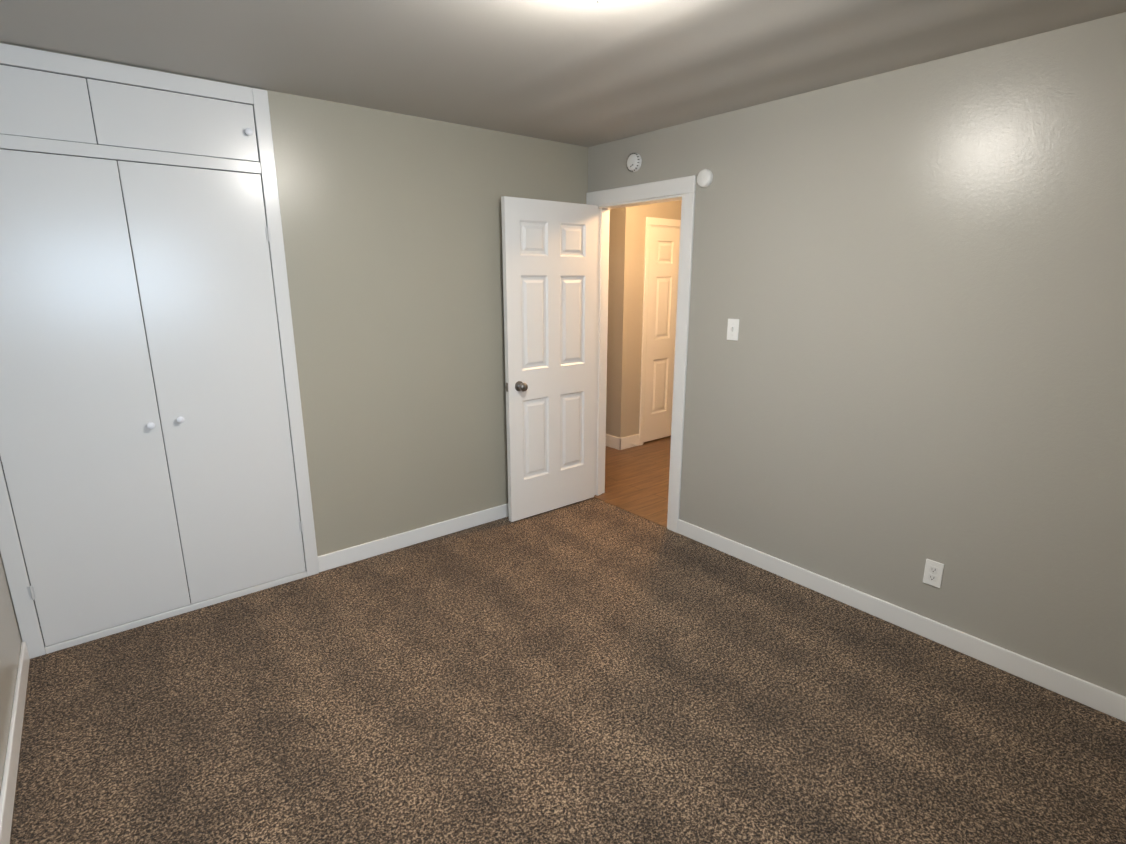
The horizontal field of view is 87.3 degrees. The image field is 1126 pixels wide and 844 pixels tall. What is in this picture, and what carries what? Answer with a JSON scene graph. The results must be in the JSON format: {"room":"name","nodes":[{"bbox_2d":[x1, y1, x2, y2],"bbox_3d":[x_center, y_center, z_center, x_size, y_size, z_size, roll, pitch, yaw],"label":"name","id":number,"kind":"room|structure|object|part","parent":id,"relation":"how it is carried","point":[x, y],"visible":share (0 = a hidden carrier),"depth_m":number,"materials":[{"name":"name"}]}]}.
{"room":"bedroom","nodes":[
{"label":"bedroom","id":0,"kind":"room"},
{"bbox_2d":[0,553,21,793],"bbox_3d":[-1.237,0.179,0.868,0.120,2.440,3.840,-11,17,-38],"label":"wall","id":1,"kind":"structure","parent":0,"point":[10,641],"depth_m":2.22,"materials":[{"name":"paint"}]},
{"bbox_2d":[0,642,29,843],"bbox_3d":[-1.176,1.310,1.176,0.013,0.095,3.570,-11,17,-38],"label":"baseboard","id":2,"kind":"structure","parent":1,"relation":"attached to","point":[8,789],"depth_m":1.97,"materials":[{"name":"white paint"}]},
{"bbox_2d":[0,42,587,555],"bbox_3d":[-1.067,-0.422,3.323,3.320,2.440,0.120,-11,17,-38],"label":"wall","id":3,"kind":"structure","parent":0,"point":[392,240],"depth_m":3.33,"materials":[{"name":"paint"}]},
{"bbox_2d":[318,503,508,571],"bbox_3d":[-0.595,0.646,3.889,1.974,0.095,0.013,-11,17,-38],"label":"baseboard","id":4,"kind":"structure","parent":3,"relation":"attached to","point":[335,559],"depth_m":3.61,"materials":[{"name":"white paint"}]},
{"bbox_2d":[0,0,1125,146],"bbox_3d":[0.255,-1.751,3.409,6.120,0.100,6.520,-11,17,-38],"label":"ceiling","id":5,"kind":"structure","parent":0,"point":[581,73],"depth_m":2.20,"materials":[{"name":"grey paint"}]},
{"bbox_2d":[582,0,611,2],"bbox_3d":[0.095,-1.192,1.587,0.330,0.119,0.330,-11,17,-38],"label":"ceiling light","id":6,"kind":"object","parent":5,"relation":"attached to","point":[597,1],"visible":1,"depth_m":1.64,"materials":[{"name":"white glass"}]},
{"bbox_2d":[10,497,1125,843],"bbox_3d":[0.008,1.173,2.147,3.322,0.100,3.840,-11,17,-38],"label":"floor","id":7,"kind":"structure","parent":0,"point":[592,671],"depth_m":2.21,"materials":[{"name":"brown carpet"}]},
{"bbox_2d":[0,43,318,658],"bbox_3d":[-1.829,-0.247,2.621,1.223,2.433,0.047,-11,17,-38],"label":"closet","id":8,"kind":"object","parent":7,"relation":"on","point":[153,462],"visible":0.96,"depth_m":2.60,"materials":[{"name":"white paint"}]},
{"bbox_3d":[-2.074,-1.202,2.208,0.490,0.239,0.003,-11,17,-38],"label":"door","id":9,"kind":"part","parent":8,"relation":"part of","materials":[{"name":"white paint"}]},
{"bbox_3d":[-2.050,-0.048,2.505,0.546,2.032,0.011,-11,17,-38],"label":"door","id":10,"kind":"part","parent":8,"relation":"part of","materials":[{"name":"white paint"}]},
{"bbox_3d":[-1.838,-1.398,2.350,1.095,0.068,0.019,-11,17,-38],"label":"frame","id":11,"kind":"part","parent":8,"relation":"part of","materials":[{"name":"white paint"}]},
{"bbox_3d":[-1.838,-1.103,2.422,1.095,0.050,0.019,-11,17,-38],"label":"frame","id":12,"kind":"part","parent":8,"relation":"part of","materials":[{"name":"white paint"}]},
{"bbox_3d":[-1.854,0.014,2.655,0.031,0.031,0.032,-11,17,-38],"label":"knob","id":13,"kind":"part","parent":8,"relation":"part of","materials":[{"name":"white"}]},
{"bbox_3d":[-1.647,-1.283,2.539,0.596,0.239,0.007,-11,17,-38],"label":"door","id":14,"kind":"part","parent":8,"relation":"part of","materials":[{"name":"white paint"}]},
{"bbox_3d":[-1.838,0.916,2.917,1.095,0.032,0.019,-11,17,-38],"label":"frame","id":15,"kind":"part","parent":8,"relation":"part of","materials":[{"name":"white paint"}]},
{"bbox_3d":[-1.764,-0.013,2.722,0.031,0.031,0.032,-11,17,-38],"label":"knob","id":16,"kind":"part","parent":8,"relation":"part of","materials":[{"name":"white"}]},
{"bbox_3d":[-1.625,-0.130,2.838,0.540,2.032,0.011,-11,17,-38],"label":"door","id":17,"kind":"part","parent":8,"relation":"part of","materials":[{"name":"white paint"}]},
{"bbox_3d":[-1.431,-1.319,2.685,0.031,0.031,0.032,-11,17,-38],"label":"knob","id":18,"kind":"part","parent":8,"relation":"part of","materials":[{"name":"white"}]},
{"bbox_3d":[-1.387,-0.336,2.985,0.065,2.433,0.019,-11,17,-38],"label":"frame","id":19,"kind":"part","parent":8,"relation":"part of","materials":[{"name":"white paint"}]},
{"bbox_2d":[588,146,594,192],"bbox_3d":[0.237,-0.644,4.227,0.120,2.440,0.070,-11,17,-38],"label":"wall","id":20,"kind":"structure","parent":0,"point":[591,169],"depth_m":3.94,"materials":[{"name":"paint"}]},
{"bbox_2d":[501,196,597,521],"bbox_3d":[-0.067,-0.385,3.939,0.738,2.050,0.172,-11,17,-38],"label":"bedroom door","id":21,"kind":"structure","parent":20,"relation":"in","point":[549,251],"depth_m":3.89,"materials":[{"name":"white paint"}]},
{"bbox_3d":[-0.259,-0.224,3.751,0.066,0.066,0.068,-11,17,-38],"label":"knob","id":22,"kind":"part","parent":21,"relation":"part of","materials":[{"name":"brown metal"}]},
{"bbox_2d":[606,208,617,435],"bbox_3d":[-0.112,-1.135,6.232,0.100,2.440,2.020,-11,17,-38],"label":"wall","id":23,"kind":"structure","parent":0,"point":[613,224],"depth_m":5.48,"materials":[{"name":"grey paint"}]},
{"bbox_2d":[606,434,620,449],"bbox_3d":[-0.088,0.024,6.394,0.013,0.119,2.033,-11,17,-38],"label":"baseboard","id":24,"kind":"structure","parent":23,"relation":"attached to","point":[612,441],"depth_m":5.70,"materials":[{"name":"white paint"}]},
{"bbox_2d":[598,436,670,523],"bbox_3d":[1.548,0.470,5.027,2.798,0.096,6.520,-11,17,-38],"label":"floor","id":25,"kind":"structure","parent":0,"point":[636,478],"depth_m":4.87,"materials":[{"name":"brown wood"}]},
{"bbox_2d":[597,208,605,495],"bbox_3d":[0.272,-0.444,4.228,0.035,2.052,0.010,-11,17,-38],"label":"door frame","id":26,"kind":"object","parent":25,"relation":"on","point":[601,330],"visible":1,"depth_m":4.20,"materials":[{"name":"white paint"}]},
{"bbox_2d":[613,200,681,437],"bbox_3d":[0.938,-1.012,5.732,1.087,2.440,0.100,-11,17,-38],"label":"wall","id":27,"kind":"structure","parent":0,"point":[630,282],"depth_m":5.43,"materials":[{"name":"beige paint"}]},
{"bbox_2d":[619,434,638,449],"bbox_3d":[0.643,0.193,5.707,0.262,0.119,0.013,-11,17,-38],"label":"baseboard","id":28,"kind":"structure","parent":27,"relation":"attached to","point":[626,442],"depth_m":5.69,"materials":[{"name":"white paint"}]},
{"bbox_2d":[639,225,650,445],"bbox_3d":[0.767,-0.776,5.571,0.053,2.066,0.016,-11,17,-38],"label":"trim","id":29,"kind":"structure","parent":27,"relation":"attached to","point":[644,324],"depth_m":5.54,"materials":[{"name":"white paint"}]},
{"bbox_2d":[643,225,679,439],"bbox_3d":[1.052,-0.848,5.864,0.771,2.066,0.104,-11,17,-38],"label":"door frame","id":30,"kind":"structure","parent":27,"relation":"attached to","point":[647,320],"depth_m":5.50,"materials":[{"name":"white paint"}]},
{"bbox_2d":[643,226,679,441],"bbox_3d":[1.074,-0.850,5.850,0.754,2.045,0.172,-11,17,-38],"label":"hall door","id":31,"kind":"structure","parent":27,"relation":"in","point":[663,287],"depth_m":5.72,"materials":[{"name":"white paint"}]},
{"bbox_2d":[646,217,680,226],"bbox_3d":[1.093,-1.874,5.572,0.890,0.065,0.016,-11,17,-38],"label":"trim","id":32,"kind":"structure","parent":27,"relation":"attached to","point":[662,222],"depth_m":5.43,"materials":[{"name":"white paint"}]},
{"bbox_2d":[595,12,1125,696],"bbox_3d":[1.368,-0.311,2.867,0.120,2.440,3.530,-11,17,-38],"label":"wall","id":33,"kind":"structure","parent":0,"point":[911,280],"depth_m":2.51,"materials":[{"name":"paint"}]},
{"bbox_2d":[594,495,666,527],"bbox_3d":[0.465,0.625,4.171,0.034,0.006,0.734,-11,17,-38],"label":"threshold strip","id":34,"kind":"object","parent":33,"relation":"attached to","point":[632,511],"depth_m":4.14,"materials":[{"name":"brown wood"}]},
{"bbox_2d":[626,153,641,171],"bbox_3d":[0.430,-1.592,3.620,0.038,0.106,0.106,-11,17,-38],"label":"smoke detector","id":35,"kind":"object","parent":33,"relation":"attached to","point":[634,162],"visible":0.98,"depth_m":3.60,"materials":[{"name":"white plastic"}]},
{"bbox_2d":[594,194,681,524],"bbox_3d":[0.501,-0.387,3.954,0.124,2.070,0.770,-11,17,-38],"label":"door frame","id":36,"kind":"structure","parent":33,"relation":"attached to","point":[607,221],"depth_m":4.14,"materials":[{"name":"white paint"}]},
{"bbox_2d":[586,175,695,205],"bbox_3d":[0.452,-1.419,3.653,0.016,0.090,0.919,-11,17,-38],"label":"trim","id":37,"kind":"structure","parent":33,"relation":"attached to","point":[672,187],"depth_m":3.59,"materials":[{"name":"white paint"}]},
{"bbox_2d":[667,192,694,532],"bbox_3d":[0.714,-0.295,3.593,0.016,2.064,0.084,-11,17,-38],"label":"trim","id":38,"kind":"structure","parent":33,"relation":"attached to","point":[685,260],"depth_m":3.56,"materials":[{"name":"white paint"}]},
{"bbox_2d":[697,169,712,187],"bbox_3d":[0.776,-1.341,3.247,0.030,0.094,0.094,-11,17,-38],"label":"detector","id":39,"kind":"object","parent":33,"relation":"attached to","point":[704,178],"visible":0.98,"depth_m":3.23,"materials":[{"name":"white plastic"}]},
{"bbox_2d":[727,319,738,340],"bbox_3d":[0.934,-0.510,3.258,0.021,0.117,0.072,-11,17,-38],"label":"light switch","id":40,"kind":"object","parent":33,"relation":"attached to","point":[733,329],"visible":1,"depth_m":3.26,"materials":[{"name":"white plastic"}]},
{"bbox_2d":[678,519,1125,721],"bbox_3d":[1.583,0.917,2.784,0.013,0.095,2.680,-11,17,-38],"label":"baseboard","id":41,"kind":"structure","parent":33,"relation":"attached to","point":[1099,698],"depth_m":2.67,"materials":[{"name":"white paint"}]},
{"bbox_2d":[923,559,943,587],"bbox_3d":[1.654,0.677,2.639,0.008,0.117,0.072,-11,17,-38],"label":"electrical outlet","id":42,"kind":"object","parent":33,"relation":"attached to","point":[933,573],"visible":1,"depth_m":2.63,"materials":[{"name":"white plastic"}]}
]}

